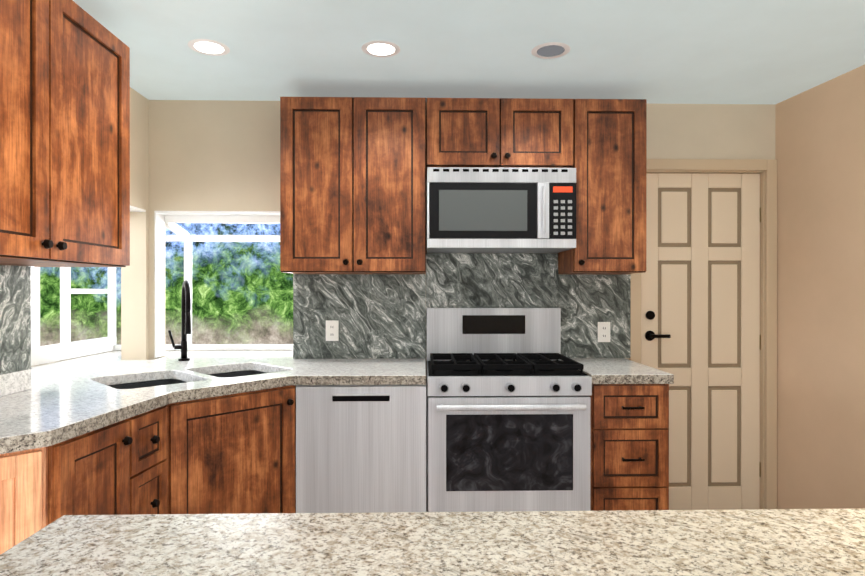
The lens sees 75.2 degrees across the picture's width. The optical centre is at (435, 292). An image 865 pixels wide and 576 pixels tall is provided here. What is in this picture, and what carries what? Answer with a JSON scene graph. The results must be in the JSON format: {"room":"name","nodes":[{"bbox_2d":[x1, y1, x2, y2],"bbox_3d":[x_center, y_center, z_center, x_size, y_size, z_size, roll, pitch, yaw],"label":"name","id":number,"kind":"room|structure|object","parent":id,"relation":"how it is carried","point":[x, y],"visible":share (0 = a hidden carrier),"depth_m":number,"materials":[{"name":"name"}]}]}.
{"room":"kitchen","nodes":[
{"label":"kitchen","id":0,"kind":"room"},
{"bbox_2d":[12,87,148,359],"bbox_3d":[-1.649,0.102,0.652,0.140,2.390,5.100,0,0,-1],"label":"wall","id":1,"kind":"structure","parent":0,"point":[135,310],"depth_m":3.17,"materials":[{"name":"beige paint"}]},
{"bbox_2d":[0,265,31,396],"bbox_3d":[-1.586,0.141,1.620,0.021,0.481,1.180,0,0,-1],"label":"backsplash","id":2,"kind":"structure","parent":1,"relation":"attached to","point":[15,333],"depth_m":2.13,"materials":[{"name":"stone"}]},
{"bbox_2d":[0,0,129,266],"bbox_3d":[-1.419,-0.553,1.769,0.362,0.902,1.056,0,0,-1],"label":"upper cabinet","id":3,"kind":"object","parent":1,"relation":"attached to","point":[64,133],"visible":1,"depth_m":1.86,"materials":[{"name":"brown wood"}]},
{"bbox_2d":[149,100,774,380],"bbox_3d":[0.555,0.099,3.320,4.660,2.390,0.140,0,0,-1],"label":"wall","id":4,"kind":"structure","parent":0,"point":[213,155],"depth_m":3.21,"materials":[{"name":"beige paint"}]},
{"bbox_2d":[28,205,292,365],"bbox_3d":[-1.458,0.020,2.952,1.300,0.969,1.470,0,0,-1],"label":"garden window","id":5,"kind":"structure","parent":4,"relation":"in","point":[65,348],"depth_m":3.30,"materials":[{"name":"white plastic"}]},
{"bbox_2d":[280,97,425,273],"bbox_3d":[-0.426,-0.555,3.038,0.748,0.902,0.373,0,0,-1],"label":"upper cabinet","id":6,"kind":"object","parent":4,"relation":"attached to","point":[352,185],"visible":1,"depth_m":2.88,"materials":[{"name":"brown wood"}]},
{"bbox_2d":[293,253,630,358],"bbox_3d":[0.158,0.078,3.229,1.936,0.603,0.018,0,0,-1],"label":"backsplash","id":7,"kind":"structure","parent":4,"relation":"attached to","point":[380,316],"depth_m":3.22,"materials":[{"name":"stone"}]},
{"bbox_2d":[326,320,338,340],"bbox_3d":[-0.588,0.219,3.200,0.072,0.116,0.008,0,0,-1],"label":"electrical outlet plate","id":8,"kind":"object","parent":7,"relation":"attached to","point":[332,330],"visible":1,"depth_m":3.20,"materials":[{"name":"white plastic"}]},
{"bbox_2d":[598,322,609,341],"bbox_3d":[0.972,0.229,3.233,0.072,0.116,0.008,0,0,-1],"label":"electrical outlet plate","id":9,"kind":"object","parent":7,"relation":"attached to","point":[603,331],"visible":1,"depth_m":3.23,"materials":[{"name":"white plastic"}]},
{"bbox_2d":[426,98,572,178],"bbox_3d":[0.332,-0.828,3.054,0.763,0.355,0.373,0,0,-1],"label":"upper cabinet","id":10,"kind":"object","parent":4,"relation":"attached to","point":[504,132],"visible":1,"depth_m":2.90,"materials":[{"name":"brown wood"}]},
{"bbox_2d":[427,167,575,252],"bbox_3d":[0.333,-0.428,3.021,0.756,0.405,0.441,0,0,-1],"label":"microwave","id":11,"kind":"object","parent":10,"relation":"attached to","point":[496,210],"visible":1,"depth_m":2.84,"materials":[{"name":"metal"}]},
{"bbox_2d":[558,99,646,273],"bbox_3d":[0.905,-0.555,3.067,0.380,0.902,0.373,0,0,-1],"label":"upper cabinet","id":12,"kind":"object","parent":4,"relation":"attached to","point":[609,150],"visible":0.98,"depth_m":2.92,"materials":[{"name":"brown wood"}]},
{"bbox_2d":[641,173,760,509],"bbox_3d":[1.560,0.292,3.292,0.726,1.981,0.098,0,0,-1],"label":"entry door","id":13,"kind":"structure","parent":4,"relation":"in","point":[700,313],"depth_m":3.31,"materials":[{"name":"beige paint"}]},
{"bbox_2d":[629,159,776,508],"bbox_3d":[1.553,0.262,3.370,0.858,2.065,0.242,0,0,-1],"label":"door frame","id":14,"kind":"structure","parent":4,"relation":"attached to","point":[766,169],"depth_m":3.26,"materials":[{"name":"beige paint"}]},
{"bbox_2d":[73,0,864,103],"bbox_3d":[0.552,-1.099,0.873,4.970,0.012,5.450,0,0,-1],"label":"ceiling","id":15,"kind":"structure","parent":0,"point":[714,51],"depth_m":2.51,"materials":[{"name":"white paint"}]},
{"bbox_2d":[188,39,229,55],"bbox_3d":[-1.008,-1.090,2.505,0.176,0.002,0.176,0,0,-1],"label":"recessed light","id":16,"kind":"object","parent":15,"relation":"in","point":[208,46],"visible":1,"depth_m":2.50,"materials":[{"name":"white"}]},
{"bbox_2d":[361,40,400,56],"bbox_3d":[-0.244,-1.090,2.521,0.176,0.002,0.176,0,0,-1],"label":"recessed light","id":17,"kind":"object","parent":15,"relation":"in","point":[378,48],"visible":1,"depth_m":2.51,"materials":[{"name":"white"}]},
{"bbox_2d":[531,42,570,58],"bbox_3d":[0.521,-1.090,2.537,0.176,0.002,0.176,0,0,-1],"label":"recessed light","id":18,"kind":"object","parent":15,"relation":"in","point":[549,50],"visible":1,"depth_m":2.53,"materials":[{"name":"white"}]},
{"bbox_2d":[775,65,864,508],"bbox_3d":[2.455,0.102,0.620,0.200,2.390,5.400,0,0,-8],"label":"wall","id":19,"kind":"structure","parent":0,"point":[820,143],"depth_m":2.95,"materials":[{"name":"beige paint"}]},
{"bbox_3d":[0.552,1.327,0.876,4.970,0.060,5.450,0,0,-1],"label":"floor","id":20,"kind":"structure","parent":0,"visible":0},
{"bbox_2d":[0,447,47,554],"bbox_3d":[-1.334,0.863,1.321,0.507,0.868,0.507,0,0,-1],"label":"base cabinet","id":21,"kind":"object","parent":20,"relation":"on","point":[23,494],"visible":0.81,"depth_m":1.52,"materials":[{"name":"brown wood"}]},
{"bbox_2d":[48,406,166,524],"bbox_3d":[-1.291,0.862,1.889,0.551,0.867,0.572,0,0,4],"label":"base cabinet","id":22,"kind":"object","parent":20,"relation":"on","point":[119,468],"visible":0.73,"depth_m":1.84,"materials":[{"name":"brown wood"}]},
{"bbox_2d":[164,385,295,513],"bbox_3d":[-1.121,0.861,2.681,0.961,0.868,1.047,0,0,-1],"label":"base cabinet","id":23,"kind":"object","parent":20,"relation":"on","point":[232,454],"visible":0.48,"depth_m":2.36,"materials":[{"name":"brown wood"}]},
{"bbox_2d":[0,280,315,453],"bbox_3d":[-1.140,0.284,2.343,0.978,0.695,2.611,0,0,-1],"label":"countertop","id":24,"kind":"structure","parent":23,"relation":"on","point":[61,401],"depth_m":2.35,"materials":[{"name":"stone"}]},
{"bbox_2d":[276,358,425,386],"bbox_3d":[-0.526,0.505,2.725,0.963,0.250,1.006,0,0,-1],"label":"countertop","id":25,"kind":"structure","parent":23,"relation":"on","point":[404,371],"depth_m":2.66,"materials":[{"name":"stone"}]},
{"bbox_2d":[296,381,426,512],"bbox_3d":[-0.347,0.862,2.896,0.601,0.866,0.663,0,0,-1],"label":"dishwasher","id":26,"kind":"object","parent":20,"relation":"on","point":[361,448],"visible":0.58,"depth_m":2.57,"materials":[{"name":"metal"}]},
{"bbox_2d":[427,308,591,511],"bbox_3d":[0.335,0.692,2.869,0.754,1.205,0.703,0,0,-1],"label":"gas range","id":27,"kind":"object","parent":20,"relation":"on","point":[509,392],"visible":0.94,"depth_m":2.58,"materials":[{"name":"metal"}]},
{"bbox_2d":[589,384,668,510],"bbox_3d":[0.901,0.861,2.912,0.371,0.868,0.685,0,0,-1],"label":"drawers","id":28,"kind":"object","parent":20,"relation":"on","point":[629,446],"visible":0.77,"depth_m":2.61,"materials":[{"name":"brown wood"}]},
{"bbox_2d":[561,358,673,383],"bbox_3d":[0.907,0.403,2.924,0.383,0.044,0.659,0,0,-1],"label":"countertop","id":29,"kind":"structure","parent":28,"relation":"on","point":[612,371],"depth_m":2.67,"materials":[{"name":"stone"}]},
{"bbox_3d":[0.579,0.864,0.636,2.366,0.868,0.751,0,0,-1],"label":"base cabinet","id":30,"kind":"object","parent":20,"relation":"on","visible":0},
{"bbox_2d":[0,508,864,575],"bbox_3d":[0.579,0.406,0.613,2.426,0.044,0.765,0,0,-1],"label":"countertop","id":31,"kind":"structure","parent":30,"relation":"on","point":[784,542],"depth_m":0.85,"materials":[{"name":"stone"}]},
{"label":"outside","id":32,"kind":"structure","parent":0,"visible":0},
{"bbox_2d":[31,223,292,366],"bbox_3d":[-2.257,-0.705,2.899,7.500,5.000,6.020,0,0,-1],"label":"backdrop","id":33,"kind":"structure","parent":32,"point":[242,292],"depth_m":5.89,"materials":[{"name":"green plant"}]}
]}

